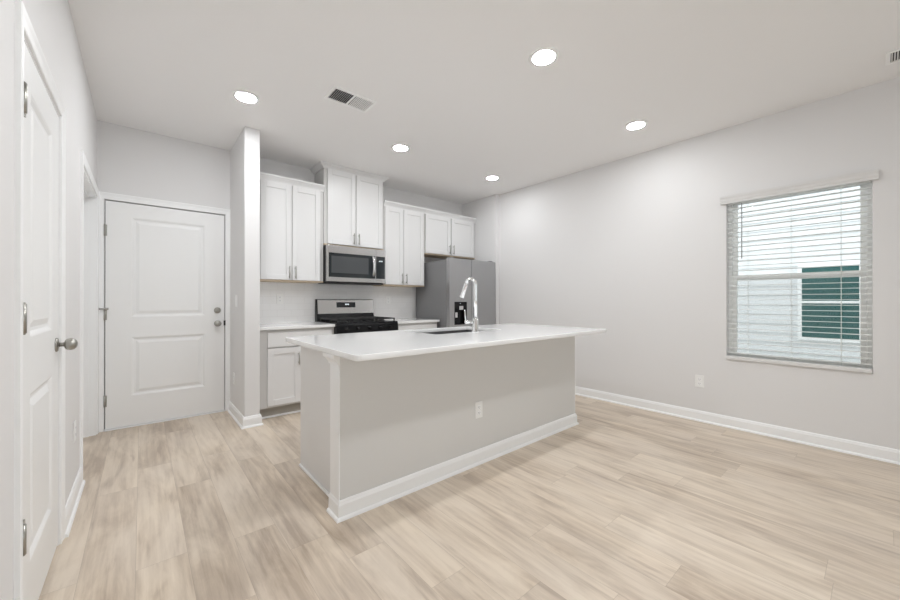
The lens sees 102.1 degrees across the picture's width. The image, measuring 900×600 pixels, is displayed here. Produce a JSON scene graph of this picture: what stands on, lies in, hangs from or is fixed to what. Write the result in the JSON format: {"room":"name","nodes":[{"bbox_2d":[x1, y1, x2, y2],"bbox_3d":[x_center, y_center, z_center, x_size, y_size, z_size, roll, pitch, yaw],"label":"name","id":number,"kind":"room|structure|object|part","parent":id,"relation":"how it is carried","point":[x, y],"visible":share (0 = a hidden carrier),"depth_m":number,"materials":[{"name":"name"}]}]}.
{"room":"kitchen","nodes":[
{"label":"kitchen","id":0,"kind":"room"},
{"bbox_2d":[0,0,96,599],"bbox_3d":[-0.641,-0.215,0.204,0.115,2.747,7.740,0,0,-40],"label":"wall","id":1,"kind":"structure","parent":0,"point":[51,20],"depth_m":1.48,"materials":[{"name":"white paint"}]},
{"bbox_2d":[13,0,77,599],"bbox_3d":[-1.633,0.113,1.428,0.185,2.094,0.856,0,0,-40],"label":"door","id":2,"kind":"structure","parent":1,"relation":"in","point":[41,343],"depth_m":1.38,"materials":[{"name":"white paint"}]},
{"bbox_3d":[-1.778,0.206,1.693,0.063,0.056,0.056,0,0,-40],"label":"knob","id":3,"kind":"part","parent":2,"relation":"part of","materials":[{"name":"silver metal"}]},
{"bbox_2d":[73,420,75,442],"bbox_3d":[-2.178,0.762,2.111,0.008,0.116,0.072,0,0,-40],"label":"wall outlet","id":4,"kind":"object","parent":1,"relation":"attached to","point":[74,423],"visible":1,"depth_m":2.09,"materials":[{"name":"white plastic"}]},
{"bbox_2d":[65,467,85,537],"bbox_3d":[-2.110,1.111,2.044,0.027,0.100,0.711,0,0,-40],"label":"baseboard","id":5,"kind":"structure","parent":1,"relation":"attached to","point":[71,506],"depth_m":2.00,"materials":[{"name":"white paint"}]},
{"bbox_2d":[80,150,99,469],"bbox_3d":[-2.760,0.105,2.715,0.130,2.115,1.152,0,0,-40],"label":"door frame","id":6,"kind":"structure","parent":1,"relation":"in","point":[89,202],"depth_m":3.09,"materials":[{"name":"white paint"}]},
{"bbox_2d":[230,127,259,416],"bbox_3d":[-2.050,-0.209,3.618,0.128,2.747,0.710,0,0,-40],"label":"wall partition","id":7,"kind":"structure","parent":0,"point":[245,153],"depth_m":3.37,"materials":[{"name":"white paint"}]},
{"bbox_2d":[227,401,263,428],"bbox_3d":[-2.041,1.114,3.606,0.182,0.100,0.737,0,0,-40],"label":"baseboard","id":8,"kind":"structure","parent":7,"relation":"attached to","point":[243,422],"depth_m":3.36,"materials":[{"name":"white paint"}]},
{"bbox_2d":[97,120,461,428],"bbox_3d":[-1.446,-0.207,4.669,4.663,2.747,0.128,0,0,-40],"label":"wall","id":9,"kind":"structure","parent":0,"point":[130,161],"depth_m":3.72,"materials":[{"name":"white paint"}]},
{"bbox_2d":[99,191,229,431],"bbox_3d":[-2.731,0.105,3.539,1.040,2.118,0.189,0,0,-40],"label":"door","id":10,"kind":"structure","parent":9,"relation":"in","point":[162,314],"depth_m":3.48,"materials":[{"name":"white paint"}]},
{"bbox_2d":[260,172,324,282],"bbox_3d":[-1.826,-0.759,4.040,0.755,1.116,0.341,0,0,-40],"label":"upper cabinet","id":11,"kind":"object","parent":9,"relation":"attached to","point":[291,210],"visible":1,"depth_m":3.94,"materials":[{"name":"grey wood"}]},
{"bbox_3d":[-1.844,-0.731,3.858,0.308,1.025,0.020,0,0,-40],"label":"cabinet door","id":12,"kind":"part","parent":11,"relation":"part of","materials":[{"name":"white paint"}]},
{"bbox_3d":[-1.737,-1.281,3.937,0.755,0.072,0.042,0,0,-40],"label":"crown molding","id":13,"kind":"part","parent":11,"relation":"part of","materials":[{"name":"white paint"}]},
{"bbox_3d":[-1.603,-0.731,4.062,0.306,1.025,0.020,0,0,-40],"label":"cabinet door","id":14,"kind":"part","parent":11,"relation":"part of","materials":[{"name":"white paint"}]},
{"bbox_2d":[310,161,388,249],"bbox_3d":[-1.239,-1.110,4.543,0.890,0.940,0.348,0,0,-40],"label":"upper cabinet","id":15,"kind":"object","parent":9,"relation":"attached to","point":[352,198],"visible":0.98,"depth_m":4.40,"materials":[{"name":"grey wood"}]},
{"bbox_3d":[-1.289,-1.092,4.329,0.348,0.868,0.020,0,0,-40],"label":"cabinet door","id":16,"kind":"part","parent":15,"relation":"part of","materials":[{"name":"white paint"}]},
{"bbox_3d":[-1.239,-1.552,4.544,0.890,0.056,0.347,0,0,-40],"label":"crown molding","id":17,"kind":"part","parent":15,"relation":"part of","materials":[{"name":"white paint"}]},
{"bbox_2d":[318,245,385,284],"bbox_3d":[-1.214,-0.413,4.502,0.764,0.434,0.440,0,0,-40],"label":"microwave","id":18,"kind":"object","parent":15,"relation":"attached to","point":[344,265],"visible":1,"depth_m":4.34,"materials":[{"name":"silver metal"}]},
{"bbox_3d":[-1.171,-0.423,4.345,0.627,0.416,0.030,0,0,-40],"label":"door","id":19,"kind":"part","parent":18,"relation":"part of","materials":[{"name":"silver metal"}]},
{"bbox_3d":[-1.167,-0.405,4.350,0.599,0.284,0.027,0,0,-40],"label":"door glass","id":20,"kind":"part","parent":18,"relation":"part of","materials":[{"name":"grey glass"}]},
{"bbox_3d":[-0.943,-0.412,4.487,0.034,0.265,0.066,0,0,-40],"label":"door handle","id":21,"kind":"part","parent":18,"relation":"part of","materials":[{"name":"silver metal"}]},
{"bbox_3d":[-0.884,-0.404,4.590,0.123,0.280,0.028,0,0,-40],"label":"keypad glass","id":22,"kind":"part","parent":18,"relation":"part of","materials":[{"name":"grey glass"}]},
{"bbox_3d":[-0.878,-0.422,4.593,0.135,0.416,0.030,0,0,-40],"label":"control panel","id":23,"kind":"part","parent":18,"relation":"part of","materials":[{"name":"silver metal"}]},
{"bbox_3d":[-1.011,-1.091,4.565,0.362,0.868,0.020,0,0,-40],"label":"cabinet door","id":24,"kind":"part","parent":15,"relation":"part of","materials":[{"name":"white paint"}]},
{"bbox_2d":[386,296,389,303],"bbox_3d":[-0.862,0.002,5.075,0.072,0.116,0.008,0,0,-40],"label":"wall outlet","id":25,"kind":"object","parent":9,"relation":"attached to","point":[387,297],"visible":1,"depth_m":5.07,"materials":[{"name":"white plastic"}]},
{"bbox_2d":[373,200,425,286],"bbox_3d":[-0.687,-0.737,5.006,0.654,1.100,0.341,0,0,-40],"label":"upper cabinet","id":26,"kind":"object","parent":9,"relation":"attached to","point":[403,224],"visible":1,"depth_m":4.89,"materials":[{"name":"grey wood"}]},
{"bbox_3d":[-0.736,-0.710,4.798,0.278,1.011,0.020,0,0,-40],"label":"cabinet door","id":27,"kind":"part","parent":26,"relation":"part of","materials":[{"name":"white paint"}]},
{"bbox_3d":[-0.599,-1.252,4.902,0.654,0.072,0.042,0,0,-40],"label":"crown molding","id":28,"kind":"part","parent":26,"relation":"part of","materials":[{"name":"white paint"}]},
{"bbox_3d":[-0.498,-0.710,4.999,0.326,1.011,0.020,0,0,-40],"label":"cabinet door","id":29,"kind":"part","parent":26,"relation":"part of","materials":[{"name":"white paint"}]},
{"bbox_2d":[424,208,475,259],"bbox_3d":[-0.063,-0.968,5.541,0.986,0.637,0.348,0,0,-40],"label":"upper cabinet","id":30,"kind":"object","parent":9,"relation":"attached to","point":[446,234],"visible":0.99,"depth_m":5.40,"materials":[{"name":"grey wood"}]},
{"bbox_3d":[-0.171,-0.941,5.277,0.460,0.548,0.020,0,0,-40],"label":"cabinet door","id":31,"kind":"part","parent":30,"relation":"part of","materials":[{"name":"white paint"}]},
{"bbox_3d":[0.028,-1.251,5.434,0.986,0.072,0.042,0,0,-40],"label":"crown molding","id":32,"kind":"part","parent":30,"relation":"part of","materials":[{"name":"white paint"}]},
{"bbox_3d":[0.194,-0.940,5.587,0.462,0.548,0.020,0,0,-40],"label":"cabinet door","id":33,"kind":"part","parent":30,"relation":"part of","materials":[{"name":"white paint"}]},
{"bbox_2d":[38,395,899,599],"bbox_3d":[1.094,1.211,1.673,4.663,0.100,7.980,0,0,-40],"label":"floor","id":34,"kind":"structure","parent":0,"point":[623,502],"depth_m":1.91,"materials":[{"name":"brown wood"}]},
{"bbox_2d":[260,327,333,418],"bbox_3d":[-1.729,0.728,3.924,0.755,0.873,0.654,0,0,-40],"label":"base cabinet","id":35,"kind":"object","parent":34,"relation":"on","point":[280,360],"visible":0.38,"depth_m":3.61,"materials":[{"name":"grey wood"}]},
{"bbox_3d":[-1.594,1.156,3.764,0.755,0.016,0.014,0,0,-40],"label":"shoe molding","id":36,"kind":"part","parent":35,"relation":"part of","materials":[{"name":"white paint"}]},
{"bbox_3d":[-1.649,0.753,3.621,0.310,0.558,0.020,0,0,-40],"label":"cabinet door","id":37,"kind":"part","parent":35,"relation":"part of","materials":[{"name":"white paint"}]},
{"bbox_2d":[260,322,334,329],"bbox_3d":[-1.733,0.276,3.930,0.756,0.030,0.626,0,0,-40],"label":"countertop","id":38,"kind":"structure","parent":35,"relation":"on","point":[291,325],"depth_m":3.79,"materials":[{"name":"white stone"}]},
{"bbox_3d":[-1.524,0.392,3.728,0.640,0.140,0.019,0,0,-40],"label":"drawer","id":39,"kind":"part","parent":35,"relation":"part of","materials":[{"name":"white paint"}]},
{"bbox_2d":[315,299,397,333],"bbox_3d":[-1.124,0.562,4.391,0.776,1.146,0.704,0,0,-40],"label":"gas range","id":40,"kind":"object","parent":34,"relation":"on","point":[348,315],"visible":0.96,"depth_m":4.41,"materials":[{"name":"black metal"}]},
{"bbox_3d":[-1.316,0.080,4.625,0.744,0.176,0.032,0,0,-40],"label":"backguard panel","id":41,"kind":"part","parent":40,"relation":"part of","materials":[{"name":"silver metal"}]},
{"bbox_2d":[318,319,396,324],"bbox_3d":[-1.111,0.267,4.378,0.762,0.027,0.565,0,0,-40],"label":"cooktop","id":42,"kind":"object","parent":40,"relation":"in","point":[368,321],"depth_m":4.25,"materials":[{"name":"black metal"}]},
{"bbox_2d":[398,322,436,329],"bbox_3d":[-0.600,0.730,4.882,0.658,0.873,0.654,0,0,-40],"label":"base cabinet","id":43,"kind":"object","parent":34,"relation":"on","point":[406,326],"visible":0.03,"depth_m":4.66,"materials":[{"name":"grey"}]},
{"bbox_2d":[384,318,439,323],"bbox_3d":[-0.599,0.277,4.892,0.674,0.030,0.626,0,0,-40],"label":"countertop","id":44,"kind":"structure","parent":43,"relation":"on","point":[400,320],"depth_m":4.76,"materials":[{"name":"white stone"}]},
{"bbox_2d":[299,330,578,523],"bbox_3d":[0.043,0.726,2.968,2.375,0.874,0.836,0,0,-40],"label":"kitchen island","id":45,"kind":"object","parent":34,"relation":"on","point":[375,433],"visible":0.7,"depth_m":2.33,"materials":[{"name":"white paint"}]},
{"bbox_3d":[-0.841,1.153,2.296,0.013,0.017,0.663,0,0,-40],"label":"shoe molding","id":46,"kind":"part","parent":45,"relation":"part of","materials":[{"name":"white paint"}]},
{"bbox_3d":[-0.830,0.725,2.306,0.016,0.874,0.663,0,0,-40],"label":"panel","id":47,"kind":"part","parent":45,"relation":"part of","materials":[{"name":"white paint"}]},
{"bbox_3d":[-0.636,0.318,1.976,0.056,0.062,0.152,0,0,-40],"label":"capital trim","id":48,"kind":"part","parent":45,"relation":"part of","materials":[{"name":"white paint"}]},
{"bbox_2d":[286,323,605,361],"bbox_3d":[0.128,0.274,2.881,2.407,0.030,1.106,0,0,-40],"label":"island countertop","id":49,"kind":"structure","parent":45,"relation":"on","point":[364,346],"depth_m":2.38,"materials":[{"name":"white stone"}]},
{"bbox_2d":[427,330,471,333],"bbox_3d":[0.029,0.388,3.142,0.742,0.195,0.467,0,0,-40],"label":"sink","id":50,"kind":"object","parent":49,"relation":"in","point":[455,331],"visible":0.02,"depth_m":3.41,"materials":[{"name":"grey metal"}]},
{"bbox_2d":[459,277,478,331],"bbox_3d":[0.142,0.037,2.957,0.114,0.445,0.178,0,0,-40],"label":"kitchen faucet","id":51,"kind":"object","parent":49,"relation":"on","point":[474,321],"visible":0.99,"depth_m":2.92,"materials":[{"name":"silver metal"}]},
{"bbox_3d":[0.266,1.113,2.705,2.357,0.100,0.146,0,0,-40],"label":"island baseboard","id":52,"kind":"part","parent":45,"relation":"part of","materials":[{"name":"white paint"}]},
{"bbox_2d":[475,401,481,418],"bbox_3d":[0.206,0.782,2.588,0.072,0.116,0.008,0,0,-40],"label":"wall outlet","id":53,"kind":"object","parent":45,"relation":"attached to","point":[478,405],"visible":1,"depth_m":2.58,"materials":[{"name":"white plastic"}]},
{"bbox_2d":[416,257,494,327],"bbox_3d":[0.084,0.299,5.346,0.885,1.736,0.774,0,0,-40],"label":"refrigerator","id":54,"kind":"object","parent":34,"relation":"on","point":[444,280],"visible":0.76,"depth_m":5.01,"materials":[{"name":"grey metal"}]},
{"bbox_3d":[0.124,0.275,4.920,0.395,1.662,0.064,0,0,-40],"label":"freezer door","id":55,"kind":"part","parent":54,"relation":"part of","materials":[{"name":"silver metal"}]},
{"bbox_3d":[0.465,0.276,5.209,0.481,1.662,0.064,0,0,-40],"label":"fridge door","id":56,"kind":"part","parent":54,"relation":"part of","materials":[{"name":"silver metal"}]},
{"bbox_2d":[462,194,498,323],"bbox_3d":[0.470,-0.206,5.729,0.069,2.747,0.750,0,0,-40],"label":"wall","id":57,"kind":"structure","parent":0,"point":[485,210],"depth_m":5.56,"materials":[{"name":"white paint"}]},
{"bbox_2d":[68,0,899,203],"bbox_3d":[1.094,-1.646,1.678,4.663,0.120,7.980,0,0,-40],"label":"ceiling","id":58,"kind":"structure","parent":0,"point":[454,82],"depth_m":2.53,"materials":[{"name":"white paint"}]},
{"bbox_2d":[232,90,259,103],"bbox_3d":[-1.591,-1.580,2.837,0.196,0.007,0.196,0,0,-40],"label":"recessed light","id":59,"kind":"object","parent":58,"relation":"in","point":[244,96],"visible":1,"depth_m":2.82,"materials":[{"name":"white plastic"}]},
{"bbox_2d":[324,85,376,112],"bbox_3d":[-0.784,-1.579,2.871,0.355,0.009,0.206,0,0,-40],"label":"ceiling vent","id":60,"kind":"object","parent":58,"relation":"in","point":[336,94],"visible":1,"depth_m":2.87,"materials":[{"name":"white metal"}]},
{"bbox_2d":[391,144,409,151],"bbox_3d":[-0.513,-1.579,3.777,0.196,0.007,0.196,0,0,-40],"label":"recessed light","id":61,"kind":"object","parent":58,"relation":"in","point":[396,147],"visible":1,"depth_m":3.76,"materials":[{"name":"white plastic"}]},
{"bbox_2d":[485,175,499,180],"bbox_3d":[0.545,-1.577,4.701,0.196,0.007,0.196,0,0,-40],"label":"recessed light","id":62,"kind":"object","parent":58,"relation":"in","point":[490,177],"visible":1,"depth_m":4.67,"materials":[{"name":"white plastic"}]},
{"bbox_2d":[528,47,558,66],"bbox_3d":[0.612,-1.581,2.370,0.196,0.007,0.196,0,0,-40],"label":"recessed light","id":63,"kind":"object","parent":58,"relation":"in","point":[543,56],"visible":1,"depth_m":2.36,"materials":[{"name":"white plastic"}]},
{"bbox_2d":[624,120,647,130],"bbox_3d":[1.683,-1.579,3.293,0.196,0.007,0.196,0,0,-40],"label":"recessed light","id":64,"kind":"object","parent":58,"relation":"in","point":[638,124],"visible":1,"depth_m":3.28,"materials":[{"name":"white plastic"}]},
{"bbox_2d":[885,48,899,65],"bbox_3d":[2.961,-1.581,2.272,0.188,0.009,0.309,0,0,-40],"label":"ceiling vent","id":65,"kind":"object","parent":58,"relation":"in","point":[893,56],"visible":1,"depth_m":2.36,"materials":[{"name":"white metal"}]},
{"bbox_2d":[499,77,899,449],"bbox_3d":[2.814,-0.210,3.135,0.150,2.747,7.740,0,0,-40],"label":"wall","id":66,"kind":"structure","parent":0,"point":[634,248],"depth_m":3.53,"materials":[{"name":"white paint"}]},
{"bbox_2d":[695,375,703,387],"bbox_3d":[2.401,0.782,3.498,0.008,0.116,0.072,0,0,-40],"label":"wall outlet","id":67,"kind":"object","parent":66,"relation":"attached to","point":[699,379],"visible":1,"depth_m":3.50,"materials":[{"name":"white plastic"}]},
{"bbox_2d":[575,386,899,464],"bbox_3d":[2.721,1.113,3.053,0.096,0.100,7.740,0,0,-40],"label":"baseboard","id":68,"kind":"structure","parent":66,"relation":"attached to","point":[885,454],"depth_m":3.15,"materials":[{"name":"white paint"}]},
{"bbox_2d":[727,180,872,374],"bbox_3d":[2.880,-0.196,3.055,0.144,1.493,0.877,0,0,-40],"label":"window","id":69,"kind":"structure","parent":66,"relation":"in","point":[867,287],"depth_m":2.89,"materials":[{"name":"white plastic"}]},
{"bbox_2d":[720,169,878,373],"bbox_3d":[2.829,-0.204,3.018,0.104,1.489,0.947,0,0,-40],"label":"window blind","id":70,"kind":"object","parent":69,"relation":"attached to","point":[868,175],"visible":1,"depth_m":2.97,"materials":[{"name":"white plastic"}]},
{"bbox_3d":[2.663,-0.178,3.250,0.054,1.416,0.002,0,0,-40],"label":"ladder cord","id":71,"kind":"part","parent":70,"relation":"part of","materials":[{"name":"white fabric"}]},
{"bbox_3d":[2.839,0.525,3.019,0.078,0.031,0.873,0,0,-40],"label":"rail","id":72,"kind":"part","parent":70,"relation":"part of","materials":[{"name":"white plastic"}]},
{"bbox_3d":[3.031,-0.179,2.816,0.054,1.416,0.002,0,0,-40],"label":"ladder cord","id":73,"kind":"part","parent":70,"relation":"part of","materials":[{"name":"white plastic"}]},
{"bbox_3d":[2.896,0.150,3.068,0.026,0.743,0.821,0,0,-40],"label":"sash","id":74,"kind":"part","parent":69,"relation":"part of","materials":[{"name":"white plastic"}]},
{"bbox_3d":[2.853,0.547,3.031,0.074,0.007,0.876,0,0,-40],"label":"sill","id":75,"kind":"part","parent":69,"relation":"part of","materials":[{"name":"white paint"}]},
{"bbox_3d":[2.919,-0.548,3.088,0.026,0.733,0.821,0,0,-40],"label":"sash","id":76,"kind":"part","parent":69,"relation":"part of","materials":[{"name":"white plastic"}]},
{"label":"outside","id":77,"kind":"structure","parent":0,"visible":0},
{"bbox_3d":[6.311,1.694,6.662,9.751,0.050,18.000,0,0,-40],"label":"ground","id":78,"kind":"structure","parent":77,"visible":0},
{"bbox_2d":[738,186,859,362],"bbox_3d":[5.073,-1.257,5.616,0.600,5.850,11.400,0,0,-40],"label":"neighbouring house","id":79,"kind":"structure","parent":78,"relation":"on","point":[771,311],"depth_m":5.39,"materials":[{"name":"white plastic"}]},
{"bbox_3d":[5.402,0.032,5.176,0.004,1.030,0.565,0,0,-40],"label":"pane","id":80,"kind":"part","parent":79,"relation":"part of","materials":[{"name":"teal glass"}]}
]}

